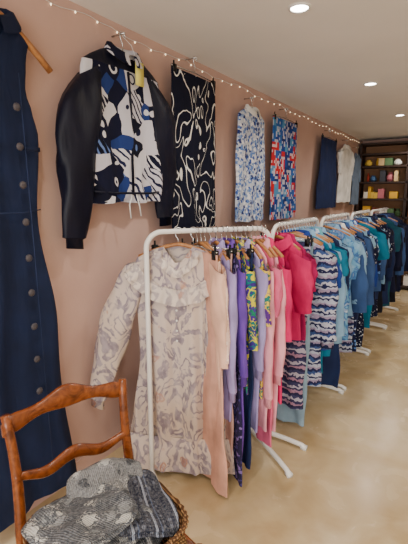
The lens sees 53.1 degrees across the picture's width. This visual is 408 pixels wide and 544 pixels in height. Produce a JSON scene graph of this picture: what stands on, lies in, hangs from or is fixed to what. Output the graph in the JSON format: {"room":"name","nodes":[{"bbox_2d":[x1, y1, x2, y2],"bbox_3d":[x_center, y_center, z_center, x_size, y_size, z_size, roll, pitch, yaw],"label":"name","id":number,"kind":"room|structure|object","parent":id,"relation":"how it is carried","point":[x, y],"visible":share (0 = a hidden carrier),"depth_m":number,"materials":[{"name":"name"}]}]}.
{"room":"second-hand shop","nodes":[
{"label":"second-hand shop","id":0,"kind":"room"},
{"bbox_2d":[0,0,362,460],"bbox_3d":[-0.184,-0.277,3.350,0.200,2.700,11.400,7,13,32],"label":"wall","id":1,"kind":"structure","parent":0,"point":[82,280],"depth_m":2.52,"materials":[{"name":"pink paint"}]},
{"bbox_2d":[0,8,76,532],"bbox_3d":[-0.910,0.013,1.931,0.161,2.449,0.601,7,13,32],"label":"dress","id":2,"kind":"object","parent":1,"relation":"attached to","point":[29,342],"visible":0.94,"depth_m":1.95,"materials":[{"name":"blue fabric"}]},
{"bbox_2d":[27,424,130,512],"bbox_3d":[-0.094,1.012,3.533,0.016,0.100,11.400,7,13,32],"label":"baseboard","id":3,"kind":"structure","parent":1,"relation":"attached to","point":[84,463],"depth_m":2.56,"materials":[{"name":"pink paint"}]},
{"bbox_2d":[46,0,118,32],"bbox_3d":[-0.645,-1.383,2.217,0.009,0.032,0.494,7,13,32],"label":"fairy lights","id":4,"kind":"object","parent":1,"relation":"attached to","point":[46,0],"depth_m":2.19,"materials":[{"name":"white plastic"}]},
{"bbox_2d":[55,31,176,248],"bbox_3d":[-0.475,-0.783,2.454,0.168,1.220,1.002,7,13,32],"label":"jacket","id":5,"kind":"object","parent":1,"relation":"attached to","point":[115,127],"visible":1,"depth_m":2.31,"materials":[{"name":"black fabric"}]},
{"bbox_2d":[123,35,178,60],"bbox_3d":[-0.336,-1.462,2.684,0.009,0.027,0.554,7,13,32],"label":"fairy lights","id":6,"kind":"object","parent":1,"relation":"attached to","point":[123,35],"depth_m":2.67,"materials":[{"name":"white plastic"}]},
{"bbox_2d":[171,56,215,228],"bbox_3d":[-0.089,-0.949,3.075,0.114,1.245,0.609,7,13,32],"label":"skirt","id":7,"kind":"object","parent":1,"relation":"attached to","point":[192,96],"visible":0.86,"depth_m":3.02,"materials":[{"name":"black fabric"}]},
{"bbox_2d":[234,97,264,221],"bbox_3d":[0.437,-1.047,3.837,0.158,1.135,0.622,7,13,32],"label":"blouse","id":8,"kind":"object","parent":1,"relation":"hanging from","point":[250,146],"visible":1,"depth_m":3.78,"materials":[{"name":"blue fabric"}]},
{"bbox_2d":[269,108,297,219],"bbox_3d":[0.867,-1.187,4.522,0.114,1.195,0.751,7,13,32],"label":"skirt","id":9,"kind":"object","parent":1,"relation":"attached to","point":[284,134],"visible":1,"depth_m":4.45,"materials":[{"name":"multicoloured fabric"}]},
{"bbox_2d":[315,130,336,208],"bbox_3d":[1.753,-1.468,5.849,0.118,1.095,0.935,7,13,32],"label":"skirt","id":10,"kind":"object","parent":1,"relation":"attached to","point":[326,182],"visible":1,"depth_m":5.75,"materials":[{"name":"blue fabric"}]},
{"bbox_2d":[336,139,354,202],"bbox_3d":[2.290,-1.633,6.616,0.161,0.995,0.834,7,13,32],"label":"blouse","id":11,"kind":"object","parent":1,"relation":"attached to","point":[345,156],"visible":1,"depth_m":6.49,"materials":[{"name":"white fabric"}]},
{"bbox_2d":[349,147,360,204],"bbox_3d":[2.661,-1.694,7.208,0.135,0.995,0.568,7,13,32],"label":"shirt","id":12,"kind":"object","parent":1,"relation":"attached to","point":[356,176],"visible":0.81,"depth_m":7.14,"materials":[{"name":"blue fabric"}]},
{"bbox_2d":[0,288,407,543],"bbox_3d":[2.078,1.373,2.161,5.600,0.100,11.800,7,13,32],"label":"floor","id":13,"kind":"structure","parent":0,"point":[349,485],"depth_m":2.50,"materials":[{"name":"concrete"}]},
{"bbox_2d":[0,378,201,543],"bbox_3d":[-0.369,0.959,1.486,0.578,0.969,0.585,-9,14,-39],"label":"wooden chair","id":14,"kind":"object","parent":13,"relation":"on","point":[65,395],"visible":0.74,"depth_m":1.57,"materials":[{"name":"brown wood"}]},
{"bbox_2d":[22,469,188,543],"bbox_3d":[-0.340,0.918,1.443,0.515,0.095,0.445,-9,14,-39],"label":"wicker basket","id":15,"kind":"object","parent":14,"relation":"on","point":[26,539],"visible":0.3,"depth_m":1.41,"materials":[{"name":"brown wicker"}]},
{"bbox_2d":[139,538,165,543],"bbox_3d":[-0.342,0.915,1.430,0.411,0.107,0.340,-9,14,-39],"label":"sweater","id":16,"kind":"object","parent":15,"relation":"in","point":[145,541],"visible":0.02,"depth_m":1.38,"materials":[{"name":"grey fabric"}]},
{"bbox_2d":[24,494,141,543],"bbox_3d":[-0.395,0.851,1.381,0.374,0.114,0.361,7,13,31],"label":"sweater","id":17,"kind":"object","parent":16,"relation":"on","point":[45,516],"visible":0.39,"depth_m":1.35,"materials":[{"name":"grey fabric"}]},
{"bbox_2d":[117,471,182,543],"bbox_3d":[-0.247,0.859,1.463,0.290,0.102,0.276,-5,12,-27],"label":"sweater","id":18,"kind":"object","parent":16,"relation":"on","point":[160,517],"visible":0.52,"depth_m":1.43,"materials":[{"name":"grey fabric"}]},
{"bbox_2d":[61,457,141,499],"bbox_3d":[-0.366,0.803,1.518,0.290,0.112,0.189,-8,13,-37],"label":"sweater","id":19,"kind":"object","parent":18,"relation":"on","point":[115,473],"visible":0.67,"depth_m":1.52,"materials":[{"name":"grey fabric"}]},
{"bbox_2d":[43,490,138,543],"bbox_3d":[-0.373,0.817,1.339,0.245,0.088,0.311,4,11,20],"label":"sweater","id":20,"kind":"object","parent":19,"relation":"on","point":[100,519],"visible":0.94,"depth_m":1.32,"materials":[{"name":"grey fabric"}]},
{"bbox_2d":[144,226,292,477],"bbox_3d":[0.046,0.487,2.503,0.818,1.514,0.640,-4,12,-21],"label":"clothes rack","id":21,"kind":"object","parent":13,"relation":"on","point":[287,472],"visible":0.66,"depth_m":2.36,"materials":[{"name":"white metal"}]},
{"bbox_2d":[90,227,234,475],"bbox_3d":[-0.245,0.482,2.423,0.913,1.494,0.231,1,11,7],"label":"floral dress","id":22,"kind":"object","parent":21,"relation":"hanging from","point":[178,289],"visible":0.57,"depth_m":2.38,"materials":[{"name":"beige fabric"}]},
{"bbox_2d":[150,227,239,257],"bbox_3d":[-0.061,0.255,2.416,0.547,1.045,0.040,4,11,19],"label":"hanger","id":23,"kind":"object","parent":21,"relation":"hanging from","point":[154,245],"visible":0.11,"depth_m":2.31,"materials":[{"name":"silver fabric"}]},
{"bbox_2d":[180,226,227,497],"bbox_3d":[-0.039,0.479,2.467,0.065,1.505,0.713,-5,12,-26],"label":"dress","id":24,"kind":"object","parent":21,"relation":"hanging from","point":[213,436],"visible":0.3,"depth_m":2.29,"materials":[{"name":"pink fabric"}]},
{"bbox_2d":[191,226,233,455],"bbox_3d":[0.042,0.394,2.484,0.065,1.345,0.508,-6,12,-30],"label":"skirt","id":25,"kind":"object","parent":21,"relation":"hanging from","point":[229,430],"visible":0.15,"depth_m":2.36,"materials":[{"name":"pink fabric"}]},
{"bbox_2d":[203,226,229,379],"bbox_3d":[0.011,0.365,2.453,0.082,1.275,0.632,-4,11,-21],"label":"dress","id":26,"kind":"object","parent":21,"relation":"hanging from","point":[205,241],"visible":0.09,"depth_m":2.18,"materials":[{"name":"pink fabric"}]},
{"bbox_2d":[208,226,237,421],"bbox_3d":[0.070,0.282,2.459,0.100,1.115,0.639,-3,11,-17],"label":"blouse","id":27,"kind":"object","parent":21,"relation":"hanging from","point":[229,375],"visible":0.3,"depth_m":2.21,"materials":[{"name":"purple fabric"}]},
{"bbox_2d":[221,226,241,486],"bbox_3d":[0.106,0.458,2.522,0.064,1.485,0.673,-4,11,-20],"label":"dress","id":28,"kind":"object","parent":21,"relation":"hanging from","point":[237,440],"visible":0.23,"depth_m":2.33,"materials":[{"name":"purple fabric"}]},
{"bbox_2d":[220,226,247,454],"bbox_3d":[0.130,0.444,2.519,0.100,1.455,0.644,-3,11,-17],"label":"blouse","id":29,"kind":"object","parent":21,"relation":"hanging from","point":[241,277],"visible":0.32,"depth_m":2.22,"materials":[{"name":"purple fabric"}]},
{"bbox_2d":[215,225,253,469],"bbox_3d":[0.165,0.434,2.541,0.061,1.445,0.551,-5,12,-24],"label":"skirt","id":30,"kind":"object","parent":21,"relation":"hanging from","point":[247,399],"visible":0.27,"depth_m":2.39,"materials":[{"name":"blue fabric"}]},
{"bbox_2d":[231,225,257,394],"bbox_3d":[0.191,0.195,2.488,0.100,0.955,0.683,-2,11,-13],"label":"blouse","id":31,"kind":"object","parent":21,"relation":"hanging from","point":[252,328],"visible":0.35,"depth_m":2.20,"materials":[{"name":"multicoloured fabric"}]},
{"bbox_2d":[235,225,267,432],"bbox_3d":[0.220,0.317,2.541,0.100,1.215,0.670,-4,11,-19],"label":"blouse","id":32,"kind":"object","parent":21,"relation":"hanging from","point":[261,278],"visible":0.27,"depth_m":2.25,"materials":[{"name":"purple fabric"}]},
{"bbox_2d":[242,225,271,399],"bbox_3d":[0.251,0.218,2.526,0.102,1.014,0.675,-3,11,-17],"label":"blouse","id":33,"kind":"object","parent":21,"relation":"hanging from","point":[267,299],"visible":0.18,"depth_m":2.23,"materials":[{"name":"multicoloured fabric"}]},
{"bbox_2d":[250,225,274,431],"bbox_3d":[0.292,0.315,2.554,0.095,1.215,0.646,-3,11,-18],"label":"dress","id":34,"kind":"object","parent":21,"relation":"hanging from","point":[266,402],"visible":0.23,"depth_m":2.30,"materials":[{"name":"pink fabric"}]},
{"bbox_2d":[252,225,282,447],"bbox_3d":[0.318,0.370,2.586,0.086,1.335,0.627,-4,11,-20],"label":"dress","id":35,"kind":"object","parent":21,"relation":"hanging from","point":[265,437],"visible":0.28,"depth_m":2.35,"materials":[{"name":"pink fabric"}]},
{"bbox_2d":[252,224,285,431],"bbox_3d":[0.339,0.319,2.584,0.098,1.234,0.622,-4,11,-20],"label":"blouse","id":36,"kind":"object","parent":21,"relation":"hanging from","point":[279,334],"visible":0.25,"depth_m":2.35,"materials":[{"name":"pink fabric"}]},
{"bbox_2d":[261,224,292,403],"bbox_3d":[0.363,0.234,2.580,0.100,1.065,0.656,-4,11,-20],"label":"dress","id":37,"kind":"object","parent":21,"relation":"hanging from","point":[287,276],"visible":0.2,"depth_m":2.30,"materials":[{"name":"pink fabric"}]},
{"bbox_2d":[271,218,343,450],"bbox_3d":[0.704,0.359,3.179,0.600,1.514,0.986,7,13,32],"label":"clothes rack","id":38,"kind":"object","parent":13,"relation":"on","point":[301,445],"visible":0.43,"depth_m":2.84,"materials":[{"name":"white metal"}]},
{"bbox_2d":[260,221,310,409],"bbox_3d":[0.551,0.310,2.932,0.410,1.344,0.083,9,14,38],"label":"dress","id":39,"kind":"object","parent":38,"relation":"hanging from","point":[294,367],"visible":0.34,"depth_m":2.90,"materials":[{"name":"multicoloured fabric"}]},
{"bbox_2d":[262,221,313,426],"bbox_3d":[0.581,0.380,2.992,0.418,1.505,0.087,8,13,36],"label":"dress","id":40,"kind":"object","parent":38,"relation":"hanging from","point":[284,413],"visible":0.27,"depth_m":2.99,"materials":[{"name":"blue fabric"}]},
{"bbox_2d":[264,222,313,339],"bbox_3d":[0.492,0.048,2.778,0.126,0.774,0.590,-10,14,-42],"label":"blouse","id":41,"kind":"object","parent":38,"relation":"hanging from","point":[301,270],"visible":0.43,"depth_m":2.62,"materials":[{"name":"pink fabric"}]},
{"bbox_2d":[270,221,317,340],"bbox_3d":[0.519,0.053,2.830,0.591,0.803,0.126,10,15,42],"label":"blouse","id":42,"kind":"object","parent":38,"relation":"hanging from","point":[314,264],"visible":0.18,"depth_m":2.70,"materials":[{"name":"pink fabric"}]},
{"bbox_2d":[281,219,342,350],"bbox_3d":[0.689,0.100,3.066,0.664,0.982,0.126,5,12,25],"label":"blouse","id":43,"kind":"object","parent":38,"relation":"hanging from","point":[304,232],"visible":0.1,"depth_m":2.95,"materials":[{"name":"blue fabric"}]},
{"bbox_2d":[287,220,338,385],"bbox_3d":[0.625,0.231,3.005,0.701,1.217,0.108,5,12,24],"label":"dress","id":44,"kind":"object","parent":38,"relation":"hanging from","point":[324,304],"visible":0.38,"depth_m":2.88,"materials":[{"name":"multicoloured fabric"}]},
{"bbox_2d":[290,220,337,386],"bbox_3d":[0.650,0.230,3.053,0.674,1.232,0.109,6,12,30],"label":"dress","id":45,"kind":"object","parent":38,"relation":"hanging from","point":[334,255],"visible":0.12,"depth_m":2.96,"materials":[{"name":"multicoloured fabric"}]},
{"bbox_2d":[296,219,340,373],"bbox_3d":[0.703,0.178,3.146,0.664,1.166,0.112,7,13,34],"label":"dress","id":46,"kind":"object","parent":38,"relation":"hanging from","point":[326,245],"visible":0.08,"depth_m":2.95,"materials":[{"name":"blue fabric"}]},
{"bbox_2d":[304,218,332,239],"bbox_3d":[0.822,-0.023,3.288,0.602,0.824,0.126,6,12,29],"label":"blouse","id":47,"kind":"object","parent":38,"relation":"hanging from","point":[319,229],"visible":0.05,"depth_m":3.18,"materials":[{"name":"blue fabric"}]},
{"bbox_2d":[291,219,345,343],"bbox_3d":[0.747,0.060,3.153,0.698,0.936,0.126,6,12,28],"label":"blouse","id":48,"kind":"object","parent":38,"relation":"hanging from","point":[342,291],"visible":0.08,"depth_m":3.03,"materials":[{"name":"blue fabric"}]},
{"bbox_2d":[296,218,347,320],"bbox_3d":[0.816,0.076,3.244,0.663,1.001,0.129,7,13,34],"label":"blouse","id":49,"kind":"object","parent":38,"relation":"hanging from","point":[314,229],"visible":0.02,"depth_m":3.10,"materials":[{"name":"blue fabric"}]},
{"bbox_2d":[301,218,348,355],"bbox_3d":[0.775,0.114,3.216,0.704,1.065,0.112,7,13,31],"label":"dress","id":50,"kind":"object","parent":38,"relation":"hanging from","point":[344,262],"visible":0.09,"depth_m":2.99,"materials":[{"name":"teal fabric"}]},
{"bbox_2d":[301,217,353,277],"bbox_3d":[0.884,0.002,3.386,0.665,0.909,0.126,7,13,33],"label":"blouse","id":51,"kind":"object","parent":38,"relation":"hanging from","point":[351,256],"visible":0.16,"depth_m":3.21,"materials":[{"name":"blue fabric"}]},
{"bbox_2d":[308,217,349,387],"bbox_3d":[0.858,0.247,3.392,0.657,1.392,0.112,6,12,31],"label":"dress","id":52,"kind":"object","parent":38,"relation":"hanging from","point":[330,375],"visible":0.09,"depth_m":3.35,"materials":[{"name":"blue fabric"}]},
{"bbox_2d":[320,213,368,390],"bbox_3d":[1.266,0.199,4.027,0.600,1.514,0.986,7,13,32],"label":"clothes rack","id":53,"kind":"object","parent":13,"relation":"on","point":[366,353],"visible":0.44,"depth_m":3.78,"materials":[{"name":"white metal"}]},
{"bbox_2d":[324,214,353,232],"bbox_3d":[1.214,-0.106,3.874,0.619,0.877,0.129,7,13,35],"label":"blouse","id":54,"kind":"object","parent":53,"relation":"hanging from","point":[341,224],"visible":0.05,"depth_m":3.77,"materials":[{"name":"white fabric"}]},
{"bbox_2d":[315,215,366,315],"bbox_3d":[1.113,-0.062,3.697,0.713,0.898,0.127,5,12,24],"label":"blouse","id":55,"kind":"object","parent":53,"relation":"hanging from","point":[350,312],"visible":0.16,"depth_m":3.59,"materials":[{"name":"blue fabric"}]},
{"bbox_2d":[322,215,361,339],"bbox_3d":[1.051,0.048,3.670,0.651,1.104,0.117,5,12,25],"label":"dress","id":56,"kind":"object","parent":53,"relation":"hanging from","point":[346,238],"visible":0.23,"depth_m":3.51,"materials":[{"name":"blue fabric"}]},
{"bbox_2d":[326,215,368,317],"bbox_3d":[1.151,-0.058,3.752,0.722,0.927,0.126,7,13,34],"label":"blouse","id":57,"kind":"object","parent":53,"relation":"hanging from","point":[359,287],"visible":0.17,"depth_m":3.58,"materials":[{"name":"blue fabric"}]},
{"bbox_2d":[330,214,367,352],"bbox_3d":[1.181,0.107,3.855,0.668,1.289,0.107,8,13,37],"label":"dress","id":58,"kind":"object","parent":53,"relation":"hanging from","point":[346,345],"visible":0.06,"depth_m":3.81,"materials":[{"name":"multicoloured fabric"}]},
{"bbox_2d":[334,214,366,351],"bbox_3d":[1.246,0.100,3.973,0.615,1.319,0.109,8,13,36],"label":"dress","id":59,"kind":"object","parent":53,"relation":"hanging from","point":[355,232],"visible":0.07,"depth_m":3.91,"materials":[{"name":"blue fabric"}]},
{"bbox_2d":[329,214,374,304],"bbox_3d":[1.305,-0.096,3.987,0.722,0.939,0.126,6,12,27],"label":"blouse","id":60,"kind":"object","parent":53,"relation":"hanging from","point":[370,261],"visible":0.09,"depth_m":3.83,"materials":[{"name":"blue fabric"}]},
{"bbox_2d":[338,213,375,325],"bbox_3d":[1.340,0.004,4.071,0.701,1.167,0.108,8,13,36],"label":"dress","id":61,"kind":"object","parent":53,"relation":"hanging from","point":[339,213],"visible":0.07,"depth_m":3.86,"materials":[{"name":"blue fabric"}]},
{"bbox_2d":[335,213,378,265],"bbox_3d":[1.437,-0.194,4.218,0.685,0.832,0.126,5,12,24],"label":"blouse","id":62,"kind":"object","parent":53,"relation":"hanging from","point":[353,221],"visible":0.06,"depth_m":4.09,"materials":[{"name":"blue fabric"}]},
{"bbox_2d":[340,213,375,247],"bbox_3d":[1.360,-0.126,4.112,0.670,0.928,0.126,5,12,26],"label":"blouse","id":63,"kind":"object","parent":53,"relation":"hanging from","point":[350,222],"visible":0.07,"depth_m":3.97,"materials":[{"name":"blue fabric"}]},
{"bbox_2d":[342,213,378,346],"bbox_3d":[1.416,0.088,4.208,0.677,1.382,0.114,6,12,30],"label":"dress","id":64,"kind":"object","parent":53,"relation":"hanging from","point":[360,322],"visible":0.15,"depth_m":4.17,"materials":[{"name":"black fabric"}]},
{"bbox_2d":[345,212,377,286],"bbox_3d":[1.497,-0.188,4.264,0.645,0.862,0.126,7,13,33],"label":"blouse","id":65,"kind":"object","parent":53,"relation":"hanging from","point":[376,271],"visible":0.1,"depth_m":4.11,"materials":[{"name":"blue fabric"}]},
{"bbox_2d":[350,210,385,352],"bbox_3d":[1.834,0.037,4.883,0.600,1.514,0.986,7,13,32],"label":"clothes rack","id":66,"kind":"object","parent":13,"relation":"on","point":[353,213],"visible":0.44,"depth_m":4.58,"materials":[{"name":"white metal"}]},
{"bbox_2d":[354,211,380,273],"bbox_3d":[1.671,-0.046,4.604,0.634,1.266,0.113,7,13,32],"label":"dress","id":67,"kind":"object","parent":66,"relation":"hanging from","point":[379,261],"visible":0.02,"depth_m":4.43,"materials":[{"name":"blue fabric"}]},
{"bbox_2d":[357,210,381,298],"bbox_3d":[1.877,-0.208,4.898,0.596,1.057,0.127,8,13,35],"label":"coat","id":68,"kind":"object","parent":66,"relation":"hanging from","point":[376,293],"visible":0.06,"depth_m":4.86,"materials":[{"name":"blue fabric"}]},
{"bbox_2d":[354,211,386,290],"bbox_3d":[1.726,-0.238,4.626,0.652,0.898,0.128,5,12,24],"label":"blouse","id":69,"kind":"object","parent":66,"relation":"hanging from","point":[383,262],"visible":0.09,"depth_m":4.55,"materials":[{"name":"blue fabric"}]},
{"bbox_2d":[352,211,389,327],"bbox_3d":[1.653,-0.024,4.532,0.736,1.284,0.115,7,13,34],"label":"dress","id":70,"kind":"object","parent":66,"relation":"hanging from","point":[384,254],"visible":0.21,"depth_m":4.31,"materials":[{"name":"teal fabric"}]},
{"bbox_2d":[354,212,388,291],"bbox_3d":[1.747,-0.241,4.699,0.675,0.919,0.126,7,13,32],"label":"blouse","id":71,"kind":"object","parent":66,"relation":"hanging from","point":[378,228],"visible":0.09,"depth_m":4.53,"materials":[{"name":"blue fabric"}]},
{"bbox_2d":[361,211,388,307],"bbox_3d":[1.808,-0.144,4.779,0.659,1.139,0.112,6,12,28],"label":"dress","id":72,"kind":"object","parent":66,"relation":"hanging from","point":[373,306],"visible":0.05,"depth_m":4.75,"materials":[{"name":"blue fabric"}]},
{"bbox_2d":[360,210,389,283],"bbox_3d":[1.843,-0.299,4.809,0.656,0.844,0.126,8,13,36],"label":"blouse","id":73,"kind":"object","parent":66,"relation":"hanging from","point":[369,218],"visible":0.08,"depth_m":4.70,"materials":[{"name":"blue fabric"}]},
{"bbox_2d":[360,210,392,290],"bbox_3d":[1.966,-0.268,5.013,0.648,0.982,0.126,7,13,31],"label":"blouse","id":74,"kind":"object","parent":66,"relation":"hanging from","point":[383,286],"visible":0.13,"depth_m":4.87,"materials":[{"name":"teal fabric"}]},
{"bbox_2d":[363,210,393,316],"bbox_3d":[1.945,-0.099,4.984,0.649,1.303,0.108,5,12,24],"label":"dress","id":75,"kind":"object","parent":66,"relation":"hanging from","point":[374,312],"visible":0.15,"depth_m":4.82,"materials":[{"name":"blue fabric"}]},
{"bbox_2d":[363,209,394,303],"bbox_3d":[2.056,-0.200,5.152,0.667,1.168,0.126,7,13,32],"label":"coat","id":76,"kind":"object","parent":66,"relation":"hanging from","point":[389,274],"visible":0.12,"depth_m":5.02,"materials":[{"name":"blue fabric"}]},
{"bbox_2d":[366,211,393,312],"bbox_3d":[2.002,-0.134,5.114,0.625,1.282,0.111,6,12,29],"label":"dress","id":77,"kind":"object","parent":66,"relation":"hanging from","point":[379,301],"visible":0.06,"depth_m":5.08,"materials":[{"name":"blue fabric"}]},
{"bbox_2d":[355,141,407,287],"bbox_3d":[3.959,-0.955,7.155,2.445,2.620,0.340,7,13,32],"label":"bookcase","id":78,"kind":"object","parent":13,"relation":"on","point":[383,183],"visible":0.59,"depth_m":7.45,"materials":[{"name":"brown wood"}]},
{"bbox_2d":[370,209,398,327],"bbox_3d":[2.391,-0.122,5.722,0.600,1.514,0.986,7,13,32],"label":"clothes rack","id":79,"kind":"object","parent":13,"relation":"on","point":[372,211],"visible":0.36,"depth_m":5.39,"materials":[{"name":"white metal"}]},
{"bbox_2d":[372,209,402,291],"bbox_3d":[2.287,-0.287,5.403,0.659,1.090,0.126,5,12,24],"label":"coat","id":80,"kind":"object","parent":79,"relation":"hanging from","point":[398,255],"visible":0.16,"depth_m":5.29,"materials":[{"name":"blue fabric"}]},
{"bbox_2d":[374,209,401,306],"bbox_3d":[2.220,-0.182,5.366,0.648,1.282,0.114,3,11,17],"label":"dress","id":81,"kind":"object","parent":79,"relation":"hanging from","point":[397,230],"visible":0.24,"depth_m":5.21,"materials":[{"name":"teal fabric"}]},
{"bbox_2d":[377,209,405,274],"bbox_3d":[2.328,-0.389,5.460,0.706,0.911,0.126,3,11,18],"label":"blouse","id":82,"kind":"object","parent":79,"relation":"hanging from","point":[401,272],"visible":0.12,"depth_m":5.37,"materials":[{"name":"teal fabric"}]},
{"bbox_2d":[377,208,406,244],"bbox_3d":[2.451,-0.245,5.702,0.649,1.282,0.127,6,12,29],"label":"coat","id":83,"kind":"object","parent":79,"relation":"hanging from","point":[383,208],"visible":0.03,"depth_m":5.51,"materials":[{"name":"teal fabric"}]},
{"bbox_2d":[378,208,405,301],"bbox_3d":[2.361,-0.231,5.573,0.677,1.263,0.112,7,13,34],"label":"dress","id":84,"kind":"object","parent":79,"relation":"hanging from","point":[391,294],"visible":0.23,"depth_m":5.48,"materials":[{"name":"blue fabric"}]},
{"bbox_2d":[376,208,407,238],"bbox_3d":[2.490,-0.431,5.740,0.656,0.931,0.126,5,12,26],"label":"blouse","id":85,"kind":"object","parent":79,"relation":"hanging from","point":[382,208],"visible":0.09,"depth_m":5.59,"materials":[{"name":"teal fabric"}]},
{"bbox_2d":[383,211,407,290],"bbox_3d":[2.557,-0.322,5.822,0.684,1.177,0.126,5,12,24],"label":"coat","id":86,"kind":"object","parent":79,"relation":"hanging from","point":[398,285],"visible":0.12,"depth_m":5.71,"materials":[{"name":"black fabric"}]},
{"bbox_2d":[385,207,407,291],"bbox_3d":[2.654,-0.319,5.963,0.671,1.234,0.129,4,12,23],"label":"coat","id":87,"kind":"object","parent":79,"relation":"hanging from","point":[405,265],"visible":0.07,"depth_m":5.88,"materials":[{"name":"black fabric"}]},
{"bbox_2d":[70,0,407,140],"bbox_3d":[2.078,-1.379,1.641,5.600,0.100,11.800,7,13,32],"label":"ceiling","id":88,"kind":"structure","parent":0,"point":[317,62],"depth_m":2.78,"materials":[{"name":"paint"}]},
{"bbox_2d":[288,2,310,13],"bbox_3d":[0.518,-1.432,2.216,0.124,0.008,0.124,7,13,32],"label":"recessed light","id":89,"kind":"object","parent":88,"relation":"in","point":[300,7],"depth_m":2.21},
{"bbox_2d":[363,82,377,85],"bbox_3d":[1.523,-1.719,3.731,0.124,0.008,0.124,7,13,32],"label":"recessed light","id":90,"kind":"object","parent":88,"relation":"in","point":[368,83],"depth_m":3.72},
{"bbox_2d":[363,138,407,142],"bbox_3d":[5.245,-0.905,6.675,5.200,2.700,0.200,7,13,32],"label":"wall","id":91,"kind":"structure","parent":0,"point":[404,139],"depth_m":7.52,"materials":[{"name":"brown paint"}]}
]}

